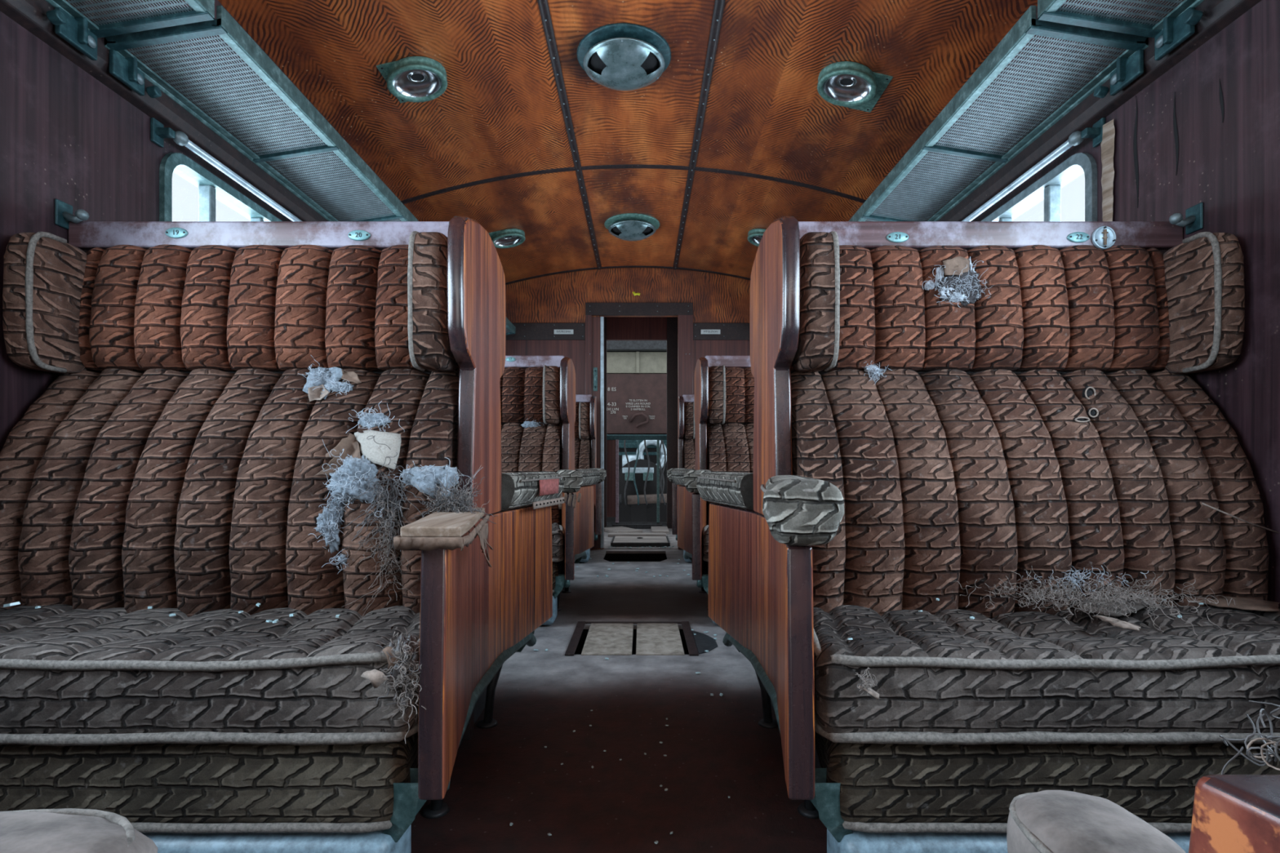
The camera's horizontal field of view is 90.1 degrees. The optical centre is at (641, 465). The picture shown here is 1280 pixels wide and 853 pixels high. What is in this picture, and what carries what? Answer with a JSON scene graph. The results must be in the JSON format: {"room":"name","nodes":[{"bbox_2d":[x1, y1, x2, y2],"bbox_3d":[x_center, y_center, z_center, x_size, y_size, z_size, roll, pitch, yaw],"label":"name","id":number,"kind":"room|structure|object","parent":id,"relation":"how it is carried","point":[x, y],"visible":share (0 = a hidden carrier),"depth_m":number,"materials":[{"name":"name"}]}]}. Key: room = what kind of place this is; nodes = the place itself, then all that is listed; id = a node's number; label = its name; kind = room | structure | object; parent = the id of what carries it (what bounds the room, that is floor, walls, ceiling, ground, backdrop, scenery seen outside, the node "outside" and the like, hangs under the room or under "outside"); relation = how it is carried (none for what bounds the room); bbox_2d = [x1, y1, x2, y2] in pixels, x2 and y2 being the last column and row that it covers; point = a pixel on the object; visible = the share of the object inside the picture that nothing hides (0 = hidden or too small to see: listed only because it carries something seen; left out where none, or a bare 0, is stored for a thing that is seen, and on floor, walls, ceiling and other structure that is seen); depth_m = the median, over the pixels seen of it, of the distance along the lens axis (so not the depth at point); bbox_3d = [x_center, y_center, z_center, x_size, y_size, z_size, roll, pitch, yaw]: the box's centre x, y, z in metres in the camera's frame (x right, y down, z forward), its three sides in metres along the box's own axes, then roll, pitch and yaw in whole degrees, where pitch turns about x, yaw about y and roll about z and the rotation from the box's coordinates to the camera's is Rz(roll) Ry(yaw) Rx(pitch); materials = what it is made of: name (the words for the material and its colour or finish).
{"room":"train carriage","nodes":[
{"label":"train carriage","id":0,"kind":"room"},
{"bbox_2d":[0,0,415,452],"bbox_3d":[-1.373,-0.390,1.535,0.050,2.200,7.770,0,0,0],"label":"wall","id":1,"kind":"structure","parent":0,"point":[66,136],"depth_m":1.51,"materials":[{"name":"brown wood"}]},
{"bbox_2d":[54,198,88,229],"bbox_3d":[-1.319,-0.583,1.486,0.058,0.060,0.044,0,0,0],"label":"coat hook","id":2,"kind":"object","parent":1,"relation":"attached to","point":[63,211],"visible":1,"depth_m":1.48,"materials":[{"name":"teal metal"}]},
{"bbox_2d":[45,0,214,60],"bbox_3d":[-1.177,-1.045,0.627,0.302,0.160,1.815,0,0,0],"label":"luggage rack","id":3,"kind":"object","parent":1,"relation":"attached to","point":[71,24],"visible":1,"depth_m":1.49,"materials":[{"name":"metal"}]},
{"bbox_2d":[0,0,344,221],"bbox_3d":[-1.331,-1.022,1.535,0.035,0.135,7.770,0,0,0],"label":"trim","id":4,"kind":"structure","parent":1,"relation":"attached to","point":[31,15],"depth_m":1.77,"materials":[{"name":"brown wood"}]},
{"bbox_2d":[159,152,281,221],"bbox_3d":[-1.368,-0.520,2.440,0.070,0.772,1.312,0,0,0],"label":"window","id":5,"kind":"structure","parent":1,"relation":"in","point":[211,188],"depth_m":2.00,"materials":[{"name":"metal"}]},
{"bbox_2d":[150,117,302,221],"bbox_3d":[-1.315,-0.922,2.434,0.067,0.065,1.369,0,0,0],"label":"curtain rod","id":6,"kind":"object","parent":1,"relation":"attached to","point":[158,132],"visible":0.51,"depth_m":1.88,"materials":[{"name":"metal"}]},
{"bbox_2d":[104,5,418,221],"bbox_3d":[-1.177,-1.045,2.455,0.302,0.160,1.790,0,0,0],"label":"luggage rack","id":7,"kind":"object","parent":1,"relation":"attached to","point":[123,65],"visible":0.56,"depth_m":1.88,"materials":[{"name":"metal"}]},
{"bbox_2d":[506,317,515,335],"bbox_3d":[-1.177,-1.045,4.285,0.302,0.160,1.810,0,0,0],"label":"luggage rack","id":8,"kind":"object","parent":1,"relation":"attached to","point":[512,329],"visible":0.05,"depth_m":5.06,"materials":[{"name":"metal"}]},
{"bbox_2d":[217,0,596,283],"bbox_3d":[-0.878,-1.583,1.535,1.040,0.239,7.770,0,0,0],"label":"ceiling","id":9,"kind":"structure","parent":0,"point":[499,113],"depth_m":2.82,"materials":[{"name":"brown wood"}]},
{"bbox_2d":[376,56,447,102],"bbox_3d":[-0.917,-1.569,2.617,0.243,0.092,0.268,0,0,0],"label":"ceiling lamp","id":10,"kind":"object","parent":9,"relation":"attached to","point":[411,78],"visible":1,"depth_m":2.59,"materials":[{"name":"green metal"}]},
{"bbox_2d":[410,73,424,80],"bbox_3d":[-0.913,-1.583,2.600,0.052,0.011,0.052,0,0,0],"label":"socket","id":11,"kind":"object","parent":10,"relation":"attached to","point":[414,77],"depth_m":2.60,"materials":[{"name":"silver metal"}]},
{"bbox_2d":[488,228,525,248],"bbox_3d":[-0.927,-1.567,4.425,0.243,0.093,0.263,0,0,0],"label":"ceiling lamp","id":12,"kind":"object","parent":9,"relation":"attached to","point":[509,237],"visible":0.92,"depth_m":4.41,"materials":[{"name":"green metal"}]},
{"bbox_2d":[604,316,606,527],"bbox_3d":[-0.528,-0.515,7.225,0.260,2.450,0.050,0,0,0],"label":"trim","id":13,"kind":"structure","parent":0,"point":[605,317],"depth_m":7.20,"materials":[{"name":"brown wood"}]},
{"bbox_2d":[410,549,826,852],"bbox_3d":[-0.038,0.720,1.535,2.720,0.020,7.770,0,0,0],"label":"floor","id":14,"kind":"structure","parent":0,"point":[716,748],"depth_m":1.59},
{"bbox_2d":[0,808,157,852],"bbox_3d":[-0.789,0.068,0.002,1.121,1.284,0.683,0,0,0],"label":"bench","id":15,"kind":"object","parent":14,"relation":"on","point":[66,830],"visible":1,"depth_m":0.30,"materials":[{"name":"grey fabric"}]},
{"bbox_2d":[0,216,564,852],"bbox_3d":[-0.802,0.068,1.530,1.095,1.284,1.238,0,0,0],"label":"bench","id":16,"kind":"object","parent":14,"relation":"on","point":[302,418],"visible":1,"depth_m":1.28,"materials":[{"name":"brown fabric"}]},
{"bbox_2d":[3,601,20,607],"bbox_3d":[-1.212,0.267,1.230,0.020,0.008,0.014,0,0,3],"label":"shard","id":17,"kind":"object","parent":16,"relation":"on","point":[17,602],"visible":1,"depth_m":1.23},
{"bbox_2d":[2,232,87,373],"bbox_3d":[-1.304,-0.353,1.412,0.081,0.290,0.176,0,0,0],"label":"cushion","id":18,"kind":"object","parent":16,"relation":"on","point":[45,288],"depth_m":1.36,"materials":[{"name":"brown fabric"}]},
{"bbox_2d":[0,604,420,733],"bbox_3d":[-0.845,0.347,1.127,0.994,0.146,0.337,0,0,0],"label":"seat cushion","id":19,"kind":"object","parent":16,"relation":"on","point":[65,668],"depth_m":0.96,"materials":[{"name":"grey fabric"}]},
{"bbox_2d":[412,231,457,372],"bbox_3d":[-0.454,-0.357,1.415,0.093,0.290,0.161,0,0,0],"label":"cushion","id":20,"kind":"object","parent":16,"relation":"on","point":[433,350],"depth_m":1.34,"materials":[{"name":"brown fabric"}]},
{"bbox_2d":[499,355,599,625],"bbox_3d":[-0.803,0.068,3.360,1.092,1.284,1.236,0,0,0],"label":"bench","id":21,"kind":"object","parent":14,"relation":"on","point":[538,393],"visible":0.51,"depth_m":3.23,"materials":[{"name":"brown fabric"}]},
{"bbox_2d":[542,365,560,423],"bbox_3d":[-0.454,-0.357,3.245,0.091,0.290,0.162,0,0,0],"label":"cushion","id":22,"kind":"object","parent":21,"relation":"on","point":[551,375],"depth_m":3.17,"materials":[{"name":"brown fabric"}]},
{"bbox_2d":[551,522,563,558],"bbox_3d":[-0.845,0.347,2.956,0.994,0.146,0.337,0,0,0],"label":"seat cushion","id":23,"kind":"object","parent":21,"relation":"on","point":[557,529],"depth_m":2.80,"materials":[{"name":"grey fabric"}]},
{"bbox_2d":[574,394,606,562],"bbox_3d":[-0.803,0.068,4.898,1.092,1.284,0.652,0,0,0],"label":"bench","id":24,"kind":"object","parent":14,"relation":"on","point":[585,423],"visible":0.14,"depth_m":5.00,"materials":[{"name":"brown wood"}]},
{"bbox_2d":[578,402,590,439],"bbox_3d":[-0.455,-0.357,5.074,0.092,0.290,0.160,0,0,0],"label":"cushion","id":25,"kind":"object","parent":24,"relation":"on","point":[584,407],"depth_m":5.00,"materials":[{"name":"brown fabric"}]},
{"bbox_2d":[581,623,633,655],"bbox_3d":[-0.133,0.716,2.625,0.190,0.020,0.470,0,0,0],"label":"plank","id":26,"kind":"object","parent":14,"relation":"on","point":[602,639],"visible":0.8,"depth_m":2.58,"materials":[{"name":"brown wood"}]},
{"bbox_2d":[564,621,698,655],"bbox_3d":[-0.038,0.706,2.632,0.500,0.008,0.505,0,0,0],"label":"trim","id":27,"kind":"structure","parent":14,"relation":"on","point":[691,646],"depth_m":2.69,"materials":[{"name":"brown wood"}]},
{"bbox_2d":[574,553,688,654],"bbox_3d":[-0.038,0.931,3.810,1.000,0.398,3.260,0,0,0],"label":"floor opening","id":28,"kind":"structure","parent":14,"relation":"on","point":[608,557],"depth_m":5.42,"materials":[{"name":"black"}]},
{"bbox_2d":[635,623,684,655],"bbox_3d":[0.069,0.716,2.625,0.182,0.020,0.470,0,0,0],"label":"plank","id":29,"kind":"object","parent":14,"relation":"on","point":[652,639],"visible":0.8,"depth_m":2.58,"materials":[{"name":"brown wood"}]},
{"bbox_2d":[666,394,695,562],"bbox_3d":[0.727,0.068,4.898,1.092,1.284,0.652,0,0,0],"label":"bench","id":30,"kind":"object","parent":14,"relation":"on","point":[686,402],"visible":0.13,"depth_m":5.00,"materials":[{"name":"brown fabric"}]},
{"bbox_2d":[684,402,695,439],"bbox_3d":[0.379,-0.357,5.074,0.092,0.290,0.160,0,0,0],"label":"cushion","id":31,"kind":"object","parent":30,"relation":"on","point":[689,407],"depth_m":5.00,"materials":[{"name":"brown fabric"}]},
{"bbox_2d":[692,630,717,653],"bbox_3d":[0.256,0.708,2.570,0.083,0.003,0.340,0,0,0],"label":"scrap","id":32,"kind":"object","parent":14,"relation":"on","point":[704,642],"visible":1,"depth_m":2.54,"materials":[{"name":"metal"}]},
{"bbox_2d":[671,355,754,624],"bbox_3d":[0.727,0.068,3.360,1.092,1.284,1.236,0,0,0],"label":"bench","id":33,"kind":"object","parent":14,"relation":"on","point":[724,385],"visible":0.21,"depth_m":3.23,"materials":[{"name":"brown fabric"}]},
{"bbox_2d":[703,527,708,558],"bbox_3d":[0.769,0.346,2.957,0.994,0.147,0.336,0,0,0],"label":"seat cushion","id":34,"kind":"object","parent":33,"relation":"on","point":[705,529],"depth_m":2.80,"materials":[{"name":"brown fabric"}]},
{"bbox_2d":[707,365,726,423],"bbox_3d":[0.378,-0.357,3.245,0.091,0.290,0.162,0,0,0],"label":"cushion","id":35,"kind":"object","parent":33,"relation":"on","point":[717,375],"depth_m":3.17,"materials":[{"name":"brown fabric"}]},
{"bbox_2d":[697,216,1279,852],"bbox_3d":[0.828,0.068,1.530,1.294,1.284,1.236,0,0,0],"label":"bench","id":36,"kind":"object","parent":14,"relation":"on","point":[1005,424],"visible":0.99,"depth_m":1.28,"materials":[{"name":"brown fabric"}]},
{"bbox_2d":[791,231,835,372],"bbox_3d":[0.378,-0.357,1.415,0.093,0.290,0.161,0,0,0],"label":"cushion","id":37,"kind":"object","parent":36,"relation":"on","point":[813,350],"depth_m":1.34,"materials":[{"name":"brown fabric"}]},
{"bbox_2d":[813,604,1279,733],"bbox_3d":[0.769,0.347,1.126,0.994,0.147,0.337,0,0,0],"label":"seat cushion","id":38,"kind":"object","parent":36,"relation":"on","point":[1007,668],"depth_m":0.96,"materials":[{"name":"grey fabric"}]},
{"bbox_2d":[1163,232,1244,373],"bbox_3d":[1.228,-0.353,1.412,0.081,0.290,0.176,0,0,0],"label":"cushion","id":39,"kind":"object","parent":36,"relation":"on","point":[1204,290],"depth_m":1.36,"materials":[{"name":"brown fabric"}]},
{"bbox_2d":[1201,502,1279,533],"bbox_3d":[1.203,0.108,1.269,0.181,0.069,0.014,0,0,-3],"label":"straw","id":40,"kind":"object","parent":36,"relation":"on","point":[1203,504],"visible":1,"depth_m":1.27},
{"bbox_2d":[1006,700,1279,852],"bbox_3d":[0.733,0.068,0.015,1.080,1.284,0.708,0,0,0],"label":"bench","id":41,"kind":"object","parent":14,"relation":"on","point":[1232,813],"visible":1,"depth_m":0.30,"materials":[{"name":"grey fabric"}]},
{"bbox_2d":[505,267,750,549],"bbox_3d":[-0.038,-0.487,5.440,2.620,2.394,0.040,0,0,0],"label":"wall","id":42,"kind":"structure","parent":0,"point":[561,298],"depth_m":5.42,"materials":[{"name":"brown wood"}]},
{"bbox_2d":[505,339,585,394],"bbox_3d":[-0.903,-0.177,5.414,0.890,1.774,0.012,0,0,0],"label":"trim","id":43,"kind":"structure","parent":42,"relation":"attached to","point":[574,349],"depth_m":5.41,"materials":[{"name":"red wood"}]},
{"bbox_2d":[505,323,585,339],"bbox_3d":[-0.903,-1.135,5.410,0.890,0.143,0.020,0,0,0],"label":"trim","id":44,"kind":"structure","parent":42,"relation":"attached to","point":[531,331],"depth_m":5.40,"materials":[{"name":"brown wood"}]},
{"bbox_2d":[554,329,573,333],"bbox_3d":[-0.660,-1.130,5.396,0.164,0.038,0.007,0,0,0],"label":"plate","id":45,"kind":"object","parent":42,"relation":"attached to","point":[556,331],"visible":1,"depth_m":5.39,"materials":[{"name":"white metal"}]},
{"bbox_2d":[585,315,591,549],"bbox_3d":[-0.451,-0.330,5.405,0.055,2.080,0.030,0,0,0],"label":"trim","id":46,"kind":"structure","parent":42,"relation":"attached to","point":[588,317],"depth_m":5.39,"materials":[{"name":"red wood"}]},
{"bbox_2d":[591,316,604,548],"bbox_3d":[-0.378,-0.280,5.406,0.110,1.960,0.087,0,0,0],"label":"door","id":47,"kind":"structure","parent":42,"relation":"in","point":[597,322],"depth_m":5.41,"materials":[{"name":"red wood"}]},
{"bbox_2d":[505,266,750,284],"bbox_3d":[-0.038,-1.578,5.400,2.620,0.214,0.038,0,0,0],"label":"trim","id":48,"kind":"structure","parent":42,"relation":"attached to","point":[609,267],"depth_m":5.39,"materials":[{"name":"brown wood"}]},
{"bbox_2d":[632,291,639,295],"bbox_3d":[-0.048,-1.457,5.417,0.070,0.036,0.002,0,0,0],"label":"sticker","id":49,"kind":"object","parent":42,"relation":"attached to","point":[633,292],"visible":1,"depth_m":5.42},
{"bbox_2d":[585,302,693,315],"bbox_3d":[-0.023,-1.323,5.403,0.910,0.105,0.034,0,0,0],"label":"trim","id":50,"kind":"structure","parent":42,"relation":"attached to","point":[595,308],"depth_m":5.39,"materials":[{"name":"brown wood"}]},
{"bbox_2d":[678,315,693,549],"bbox_3d":[0.369,-0.330,5.405,0.125,2.080,0.030,0,0,0],"label":"trim","id":51,"kind":"structure","parent":42,"relation":"attached to","point":[685,322],"depth_m":5.39,"materials":[{"name":"red wood"}]},
{"bbox_2d":[673,0,725,269],"bbox_3d":[0.282,-1.667,1.535,0.038,0.011,7.770,0,0,0],"label":"trim","id":52,"kind":"structure","parent":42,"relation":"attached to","point":[719,5],"depth_m":2.97,"materials":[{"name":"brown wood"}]},
{"bbox_2d":[701,329,719,333],"bbox_3d":[0.581,-1.130,5.396,0.164,0.038,0.007,0,0,0],"label":"plate","id":53,"kind":"object","parent":42,"relation":"attached to","point":[703,331],"visible":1,"depth_m":5.39,"materials":[{"name":"white metal"}]},
{"bbox_2d":[693,339,750,394],"bbox_3d":[0.842,-0.177,5.414,0.860,1.774,0.012,0,0,0],"label":"trim","id":54,"kind":"structure","parent":42,"relation":"attached to","point":[701,348],"depth_m":5.41,"materials":[{"name":"red wood"}]},
{"bbox_2d":[693,323,750,339],"bbox_3d":[0.842,-1.135,5.410,0.860,0.143,0.020,0,0,0],"label":"trim","id":55,"kind":"structure","parent":42,"relation":"attached to","point":[729,331],"depth_m":5.40,"materials":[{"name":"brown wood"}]},
{"bbox_2d":[547,0,715,266],"bbox_3d":[-0.038,-1.693,1.535,0.640,0.042,7.770,0,0,0],"label":"ceiling","id":56,"kind":"structure","parent":0,"point":[654,123],"depth_m":3.11,"materials":[{"name":"brown wood"}]},
{"bbox_2d":[537,0,601,270],"bbox_3d":[-0.358,-1.667,1.535,0.038,0.011,7.770,0,0,0],"label":"trim","id":57,"kind":"structure","parent":56,"relation":"attached to","point":[544,8],"depth_m":2.97,"materials":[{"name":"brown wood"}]},
{"bbox_2d":[544,19,599,267],"bbox_3d":[-0.358,-1.658,1.500,0.008,0.004,7.707,0,0,0],"label":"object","id":58,"kind":"structure","parent":57,"relation":"attached to","point":[544,20],"depth_m":3.04,"materials":[{"name":"metal"}]},
{"bbox_2d":[577,22,671,90],"bbox_3d":[-0.073,-1.634,2.620,0.386,0.098,0.386,0,0,0],"label":"ventilator","id":59,"kind":"object","parent":56,"relation":"attached to","point":[618,56],"visible":1,"depth_m":2.54,"materials":[{"name":"teal metal"}]},
{"bbox_2d":[604,213,659,240],"bbox_3d":[-0.068,-1.634,4.450,0.386,0.098,0.386,0,0,0],"label":"ventilator","id":60,"kind":"object","parent":56,"relation":"attached to","point":[626,226],"visible":1,"depth_m":4.35,"materials":[{"name":"green metal"}]},
{"bbox_2d":[400,164,866,204],"bbox_3d":[-0.038,-1.578,3.590,2.620,0.214,0.038,0,0,0],"label":"trim","id":61,"kind":"structure","parent":56,"relation":"attached to","point":[626,166],"depth_m":3.58,"materials":[{"name":"brown wood"}]},
{"bbox_2d":[606,316,666,340],"bbox_3d":[-0.058,-1.580,7.225,0.680,0.320,0.050,0,0,0],"label":"trim","id":62,"kind":"structure","parent":0,"point":[618,328],"depth_m":7.20,"materials":[{"name":"red wood"}]},
{"bbox_2d":[604,528,677,549],"bbox_3d":[-0.038,0.720,6.332,1.800,0.020,1.735,0,0,0],"label":"floor","id":63,"kind":"structure","parent":0,"point":[672,538],"depth_m":5.84,"materials":[{"name":"grey"}]},
{"bbox_2d":[604,526,642,533],"bbox_3d":[-0.233,0.695,6.860,0.290,0.029,0.480,0,0,-29],"label":"board","id":64,"kind":"object","parent":63,"relation":"on","point":[615,529],"visible":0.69,"depth_m":6.72,"materials":[{"name":"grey wood"}]},
{"bbox_2d":[608,533,666,537],"bbox_3d":[-0.048,0.696,6.410,0.580,0.027,0.140,0,0,0],"label":"board","id":65,"kind":"object","parent":63,"relation":"on","point":[610,535],"visible":0.88,"depth_m":6.34,"materials":[{"name":"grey wood"}]},
{"bbox_2d":[611,524,662,528],"bbox_3d":[-0.053,0.684,7.205,0.570,0.049,0.090,0,0,0],"label":"board","id":66,"kind":"object","parent":63,"relation":"on","point":[629,526],"visible":0.58,"depth_m":7.16,"materials":[{"name":"wood"}]},
{"bbox_2d":[610,535,670,546],"bbox_3d":[-0.013,0.690,5.867,0.520,0.036,0.565,0,0,0],"label":"floor hatch","id":67,"kind":"object","parent":63,"relation":"on","point":[616,541],"visible":1,"depth_m":5.71,"materials":[{"name":"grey wood"}]},
{"bbox_2d":[651,526,669,533],"bbox_3d":[0.192,0.692,6.850,0.180,0.034,0.500,0,0,0],"label":"board","id":68,"kind":"object","parent":63,"relation":"on","point":[654,529],"visible":0.89,"depth_m":6.67,"materials":[{"name":"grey wood"}]},
{"bbox_2d":[666,316,677,528],"bbox_3d":[0.442,-0.515,7.225,0.320,2.450,0.050,0,0,0],"label":"trim","id":69,"kind":"structure","parent":0,"point":[672,322],"depth_m":7.20,"materials":[{"name":"brown wood"}]},
{"bbox_2d":[677,0,1037,278],"bbox_3d":[0.802,-1.583,1.535,1.040,0.239,7.770,0,0,0],"label":"ceiling","id":70,"kind":"structure","parent":0,"point":[766,114],"depth_m":2.81,"materials":[{"name":"brown wood"}]},
{"bbox_2d":[747,228,765,246],"bbox_3d":[0.852,-1.567,4.425,0.243,0.093,0.263,0,0,0],"label":"ceiling lamp","id":71,"kind":"object","parent":70,"relation":"attached to","point":[754,236],"visible":0.37,"depth_m":4.39,"materials":[{"name":"green metal"}]},
{"bbox_2d":[817,61,893,112],"bbox_3d":[0.865,-1.567,2.659,0.277,0.094,0.293,0,0,0],"label":"ceiling lamp","id":72,"kind":"object","parent":70,"relation":"attached to","point":[848,84],"visible":1,"depth_m":2.63,"materials":[{"name":"green metal"}]},
{"bbox_2d":[840,78,853,85],"bbox_3d":[0.843,-1.581,2.630,0.052,0.011,0.052,0,0,0],"label":"bulb","id":73,"kind":"object","parent":72,"relation":"attached to","point":[843,82],"depth_m":2.63,"materials":[{"name":"clear glass"}]},
{"bbox_2d":[865,0,1279,608],"bbox_3d":[1.297,-0.390,1.535,0.050,2.200,7.770,0,0,0],"label":"wall","id":74,"kind":"structure","parent":0,"point":[1231,166],"depth_m":1.39,"materials":[{"name":"brown wood"}]},
{"bbox_2d":[848,5,1148,221],"bbox_3d":[1.101,-1.045,2.455,0.302,0.160,1.790,0,0,0],"label":"luggage rack","id":75,"kind":"object","parent":74,"relation":"attached to","point":[1128,66],"visible":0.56,"depth_m":1.88,"materials":[{"name":"metal"}]},
{"bbox_2d":[962,117,1105,221],"bbox_3d":[1.238,-0.922,2.434,0.067,0.065,1.369,0,0,0],"label":"curtain rod","id":76,"kind":"object","parent":74,"relation":"attached to","point":[1076,138],"visible":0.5,"depth_m":1.90,"materials":[{"name":"metal"}]},
{"bbox_2d":[981,152,1097,221],"bbox_3d":[1.292,-0.520,2.440,0.070,0.772,1.312,0,0,0],"label":"window","id":77,"kind":"structure","parent":74,"relation":"in","point":[1047,188],"depth_m":2.00,"materials":[{"name":"metal"}]},
{"bbox_2d":[921,0,1261,221],"bbox_3d":[1.254,-1.022,1.535,0.035,0.135,7.770,0,0,0],"label":"trim","id":78,"kind":"structure","parent":74,"relation":"attached to","point":[1217,15],"depth_m":1.76,"materials":[{"name":"brown wood"}]},
{"bbox_2d":[1100,119,1115,221],"bbox_3d":[1.264,-0.780,1.738,0.008,0.300,0.056,0,0,0],"label":"strip","id":79,"kind":"object","parent":74,"relation":"attached to","point":[1107,144],"visible":0.87,"depth_m":1.73,"materials":[{"name":"beige fabric"}]},
{"bbox_2d":[1037,0,1204,60],"bbox_3d":[1.101,-1.045,0.627,0.302,0.160,1.815,0,0,0],"label":"luggage rack","id":80,"kind":"object","parent":74,"relation":"attached to","point":[1178,25],"visible":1,"depth_m":1.49,"materials":[{"name":"metal"}]},
{"bbox_2d":[1133,96,1138,208],"bbox_3d":[1.270,-0.805,1.643,0.002,0.290,0.018,0,0,0],"label":"crack","id":81,"kind":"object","parent":74,"relation":"attached to","point":[1135,146],"depth_m":1.64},
{"bbox_2d":[1173,92,1178,175],"bbox_3d":[1.270,-0.790,1.521,0.002,0.200,0.016,0,0,0],"label":"crack","id":82,"kind":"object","parent":74,"relation":"attached to","point":[1175,126],"depth_m":1.52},
{"bbox_2d":[1168,202,1203,235],"bbox_3d":[1.243,-0.567,1.467,0.058,0.060,0.044,0,0,0],"label":"coat hook","id":83,"kind":"object","parent":74,"relation":"attached to","point":[1193,222],"visible":1,"depth_m":1.46,"materials":[{"name":"teal metal"}]},
{"bbox_2d":[1218,79,1223,122],"bbox_3d":[1.270,-0.800,1.401,0.002,0.100,0.011,0,0,0],"label":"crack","id":84,"kind":"structure","parent":74,"relation":"attached to","point":[1221,101],"depth_m":1.40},
{"bbox_3d":[-0.038,1.720,9.150,5.200,0.020,3.700,0,0,0],"label":"floor","id":85,"kind":"structure","parent":0,"visible":0},
{"bbox_2d":[606,435,666,525],"bbox_3d":[-0.065,0.183,7.315,0.745,1.054,0.030,0,0,0],"label":"gate","id":86,"kind":"object","parent":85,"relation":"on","point":[612,442],"visible":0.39,"depth_m":7.30,"materials":[{"name":"teal metal"}]},
{"bbox_2d":[606,340,671,528],"bbox_3d":[-0.038,-0.045,9.390,3.000,3.510,0.620,0,0,0],"label":"wagon","id":87,"kind":"object","parent":85,"relation":"on","point":[637,370],"visible":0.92,"depth_m":9.20,"materials":[{"name":"paint"}]},
{"bbox_2d":[618,440,666,522],"bbox_3d":[-0.038,0.663,8.534,1.800,2.095,0.933,0,0,0],"label":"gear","id":88,"kind":"object","parent":85,"relation":"on","point":[637,476],"visible":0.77,"depth_m":8.60,"materials":[{"name":"metal"}]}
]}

